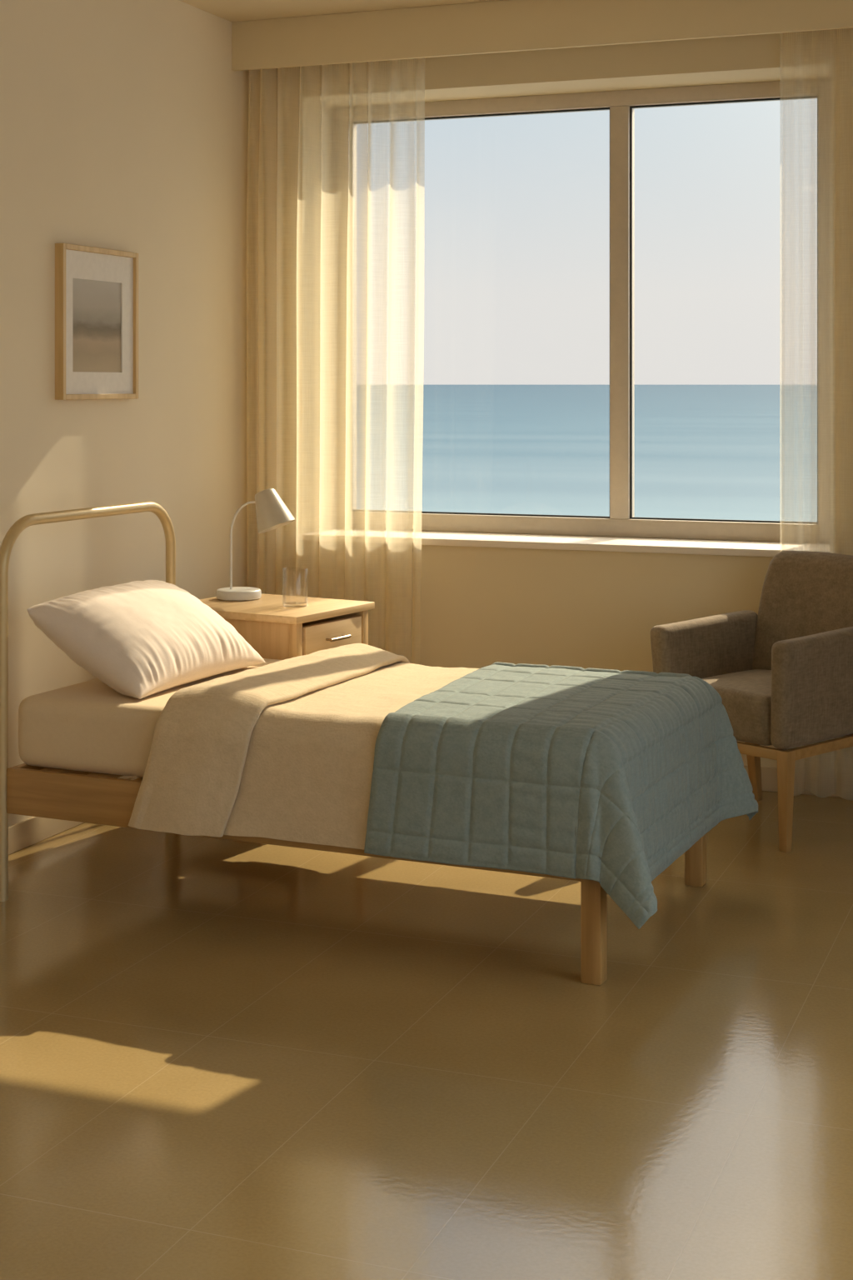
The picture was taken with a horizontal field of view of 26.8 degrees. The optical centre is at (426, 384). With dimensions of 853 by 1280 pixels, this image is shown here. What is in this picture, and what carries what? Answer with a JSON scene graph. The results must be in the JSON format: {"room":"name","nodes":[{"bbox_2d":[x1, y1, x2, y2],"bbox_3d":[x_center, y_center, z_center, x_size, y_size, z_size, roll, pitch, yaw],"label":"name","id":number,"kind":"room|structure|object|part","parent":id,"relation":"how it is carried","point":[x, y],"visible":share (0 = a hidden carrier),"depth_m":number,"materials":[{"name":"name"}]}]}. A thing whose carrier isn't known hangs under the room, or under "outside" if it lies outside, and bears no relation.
{"room":"care facility","nodes":[
{"label":"care facility","id":0,"kind":"room"},
{"bbox_2d":[0,0,253,826],"bbox_3d":[-2.403,0.025,3.519,0.200,3.050,9.660,0,0,21],"label":"wall","id":1,"kind":"structure","parent":0,"point":[124,123],"depth_m":6.60,"materials":[{"name":"beige paint"}]},
{"bbox_2d":[8,776,139,854],"bbox_3d":[-2.342,1.505,3.378,0.014,0.090,9.040,0,0,21],"label":"baseboard","id":2,"kind":"structure","parent":1,"relation":"attached to","point":[31,831],"depth_m":6.03,"materials":[{"name":"paint"}]},
{"bbox_2d":[55,243,138,399],"bbox_3d":[-1.175,-0.216,6.405,0.035,0.540,0.512,0,0,21],"label":"framed picture","id":3,"kind":"object","parent":1,"relation":"attached to","point":[97,288],"visible":1,"depth_m":6.39,"materials":[{"name":"brown wood"}]},
{"bbox_2d":[72,278,120,372],"bbox_3d":[-1.180,-0.206,6.397,0.004,0.347,0.353,0,0,21],"label":"print","id":4,"kind":"object","parent":3,"relation":"attached to","point":[96,302],"depth_m":6.39},
{"bbox_2d":[231,0,852,70],"bbox_3d":[1.579,-1.400,6.517,5.100,0.200,0.022,0,0,21],"label":"curtain pelmet","id":5,"kind":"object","parent":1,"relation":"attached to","point":[505,26],"depth_m":6.98,"materials":[{"name":"beige paint"}]},
{"bbox_2d":[179,0,503,22],"bbox_3d":[0.073,-1.600,2.573,5.500,0.200,9.660,0,0,21],"label":"ceiling","id":6,"kind":"structure","parent":0,"point":[232,11],"depth_m":7.09,"materials":[{"name":"paint"}]},
{"bbox_2d":[0,790,852,1279],"bbox_3d":[0.073,1.625,2.573,5.500,0.150,9.660,0,0,21],"label":"floor","id":7,"kind":"structure","parent":0,"point":[221,1059],"depth_m":4.10,"materials":[{"name":"tile"}]},
{"bbox_2d":[200,593,374,659],"bbox_3d":[-0.566,1.175,6.512,0.622,0.750,0.500,0,0,31],"label":"nightstand","id":8,"kind":"object","parent":7,"relation":"on","point":[276,631],"visible":0.34,"depth_m":6.31,"materials":[{"name":"brown wood"}]},
{"bbox_2d":[215,488,295,600],"bbox_3d":[-0.637,0.593,6.665,0.291,0.412,0.196,0,0,21],"label":"table lamp","id":9,"kind":"object","parent":8,"relation":"on","point":[272,513],"visible":1,"depth_m":6.63,"materials":[{"name":"white metal"}]},
{"bbox_3d":[-0.676,0.600,6.672,0.114,0.329,0.008,0,0,0],"label":"arm","id":10,"kind":"part","parent":9,"relation":"part of","materials":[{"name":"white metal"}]},
{"bbox_3d":[-0.558,0.472,6.662,0.143,0.170,0.145,0,0,-28],"label":"lamp shade","id":11,"kind":"part","parent":9,"relation":"part of","materials":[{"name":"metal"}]},
{"bbox_3d":[-0.685,0.978,6.334,0.500,0.304,0.016,0,0,31],"label":"panel","id":12,"kind":"part","parent":8,"relation":"part of","materials":[{"name":"brown wood"}]},
{"bbox_2d":[282,568,308,607],"bbox_3d":[-0.473,0.732,6.448,0.092,0.136,0.092,0,0,21],"label":"drinking glass","id":13,"kind":"object","parent":8,"relation":"on","point":[289,602],"visible":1,"depth_m":6.45,"materials":[{"name":"clear glass"}]},
{"bbox_3d":[-0.454,1.188,6.199,0.035,0.724,0.035,0,0,31],"label":"leg","id":14,"kind":"part","parent":8,"relation":"part of","materials":[{"name":"brown wood"}]},
{"bbox_3d":[-0.468,0.978,6.696,0.500,0.304,0.016,0,0,31],"label":"panel","id":15,"kind":"part","parent":8,"relation":"part of","materials":[{"name":"brown wood"}]},
{"bbox_3d":[-0.340,0.910,6.377,0.028,0.130,0.356,0,0,31],"label":"drawer","id":16,"kind":"part","parent":8,"relation":"part of","materials":[{"name":"brown wood"}]},
{"bbox_3d":[-0.313,0.902,6.361,0.034,0.012,0.120,0,0,31],"label":"handle","id":17,"kind":"part","parent":8,"relation":"part of","materials":[{"name":"metal"}]},
{"bbox_3d":[-0.237,1.188,6.560,0.035,0.724,0.035,0,0,31],"label":"leg","id":18,"kind":"part","parent":8,"relation":"part of","materials":[{"name":"brown wood"}]},
{"bbox_2d":[0,501,706,985],"bbox_3d":[-0.214,0.975,5.465,1.906,1.150,1.054,0,0,24],"label":"frame","id":19,"kind":"object","parent":7,"relation":"on","point":[25,789],"visible":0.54,"depth_m":5.32,"materials":[{"name":"beige metal"}]},
{"bbox_3d":[-1.038,1.220,5.837,0.026,0.136,0.986,0,0,24],"label":"head rail","id":20,"kind":"part","parent":19,"relation":"part of","materials":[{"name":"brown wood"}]},
{"bbox_3d":[-1.084,0.975,5.811,0.035,1.150,0.980,0,0,24],"label":"headboard","id":21,"kind":"part","parent":19,"relation":"part of","materials":[{"name":"beige metal"}]},
{"bbox_2d":[18,658,281,777],"bbox_3d":[-0.197,1.043,5.463,1.843,0.214,1.017,0,0,24],"label":"mattress","id":22,"kind":"object","parent":19,"relation":"on","point":[88,726],"visible":0.19,"depth_m":5.29,"materials":[{"name":"beige fabric"}]},
{"bbox_2d":[26,580,265,699],"bbox_3d":[-0.878,0.790,5.722,0.406,0.290,0.765,0,0,24],"label":"pillow","id":23,"kind":"object","parent":22,"relation":"on","point":[141,639],"visible":1,"depth_m":5.51,"materials":[{"name":"white fabric"}]},
{"bbox_2d":[128,643,479,849],"bbox_3d":[0.008,1.067,5.374,1.394,0.409,1.160,0,0,24],"label":"duvet","id":24,"kind":"object","parent":22,"relation":"on","point":[284,750],"visible":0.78,"depth_m":5.04,"materials":[{"name":"fabric"}]},
{"bbox_2d":[364,661,758,929],"bbox_3d":[0.409,1.126,5.188,0.883,0.469,1.221,0,0,24],"label":"quilt","id":25,"kind":"object","parent":24,"relation":"on","point":[608,777],"visible":1,"depth_m":4.78,"materials":[{"name":"green fabric"}]},
{"bbox_3d":[-0.402,1.220,5.002,1.867,0.136,0.026,0,0,24],"label":"rail","id":26,"kind":"part","parent":19,"relation":"part of","materials":[{"name":"brown wood"}]},
{"bbox_3d":[0.435,1.389,4.645,0.055,0.322,0.055,0,0,24],"label":"leg","id":27,"kind":"part","parent":19,"relation":"part of","materials":[{"name":"brown wood"}]},
{"bbox_3d":[0.835,1.389,5.547,0.055,0.322,0.055,0,0,24],"label":"leg","id":28,"kind":"part","parent":19,"relation":"part of","materials":[{"name":"brown wood"}]},
{"bbox_2d":[650,550,852,852],"bbox_3d":[1.226,1.081,6.322,0.677,0.937,0.595,0,0,-43],"label":"armchair","id":29,"kind":"object","parent":7,"relation":"on","point":[782,674],"visible":0.79,"depth_m":6.26,"materials":[{"name":"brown fabric"}]},
{"bbox_3d":[1.017,1.027,6.470,0.574,0.373,0.093,0,0,-43],"label":"armrest","id":30,"kind":"part","parent":29,"relation":"part of","materials":[{"name":"brown fabric"}]},
{"bbox_3d":[1.166,1.120,6.265,0.486,0.186,0.412,0,0,-43],"label":"seat","id":31,"kind":"part","parent":29,"relation":"part of","materials":[{"name":"brown fabric"}]},
{"bbox_3d":[1.214,1.383,6.662,0.081,0.334,0.046,0,0,-43],"label":"leg","id":32,"kind":"part","parent":29,"relation":"part of","materials":[{"name":"brown wood"}]},
{"bbox_3d":[1.194,1.383,5.940,0.046,0.334,0.046,0,0,-43],"label":"leg","id":33,"kind":"part","parent":29,"relation":"part of","materials":[{"name":"brown wood"}]},
{"bbox_3d":[1.198,1.232,6.295,0.536,0.034,0.556,0,0,-43],"label":"frame","id":34,"kind":"part","parent":29,"relation":"part of","materials":[{"name":"brown wood"}]},
{"bbox_3d":[1.407,0.913,6.477,0.201,0.600,0.539,0,0,-43],"label":"backrest","id":35,"kind":"part","parent":29,"relation":"part of","materials":[{"name":"brown fabric"}]},
{"bbox_3d":[1.361,1.027,6.104,0.574,0.373,0.093,0,0,-43],"label":"armrest","id":36,"kind":"part","parent":29,"relation":"part of","materials":[{"name":"brown fabric"}]},
{"bbox_2d":[253,28,852,773],"bbox_3d":[1.714,0.025,6.871,5.100,3.050,0.460,0,0,21],"label":"wall","id":37,"kind":"structure","parent":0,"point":[478,607],"depth_m":7.15,"materials":[{"name":"beige paint"}]},
{"bbox_2d":[331,77,829,543],"bbox_3d":[0.624,-0.289,7.458,2.185,1.832,0.100,0,0,21],"label":"window","id":38,"kind":"structure","parent":37,"relation":"attached to","point":[622,522],"depth_m":7.34,"materials":[{"name":"beige metal"}]},
{"bbox_2d":[744,765,852,798],"bbox_3d":[1.643,1.505,6.687,5.072,0.090,0.014,0,0,21],"label":"baseboard","id":39,"kind":"structure","parent":37,"relation":"attached to","point":[826,782],"depth_m":6.75,"materials":[{"name":"paint"}]},
{"label":"outside","id":40,"kind":"structure","parent":0,"visible":0},
{"bbox_2d":[356,385,819,543],"bbox_3d":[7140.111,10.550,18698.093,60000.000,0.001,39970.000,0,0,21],"label":"sea","id":41,"kind":"structure","parent":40,"point":[702,452],"depth_m":278.07,"materials":[{"name":"liquid"}]},
{"bbox_3d":[1.615,-1.485,6.611,5.080,0.026,0.028,0,0,21],"label":"track","id":42,"kind":"object","parent":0,"visible":0},
{"bbox_2d":[246,57,424,664],"bbox_3d":[-0.380,0.039,7.371,0.807,3.017,0.135,0,0,21],"label":"sheer curtain","id":43,"kind":"object","parent":42,"relation":"hanging from","point":[274,127],"visible":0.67,"depth_m":7.38,"materials":[{"name":"beige fabric"}]},
{"bbox_2d":[780,29,842,797],"bbox_3d":[1.672,0.039,6.616,0.734,3.019,0.082,0,0,21],"label":"sheer curtain","id":44,"kind":"object","parent":42,"relation":"hanging from","point":[839,769],"visible":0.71,"depth_m":6.68,"materials":[{"name":"beige fabric"}]}
]}

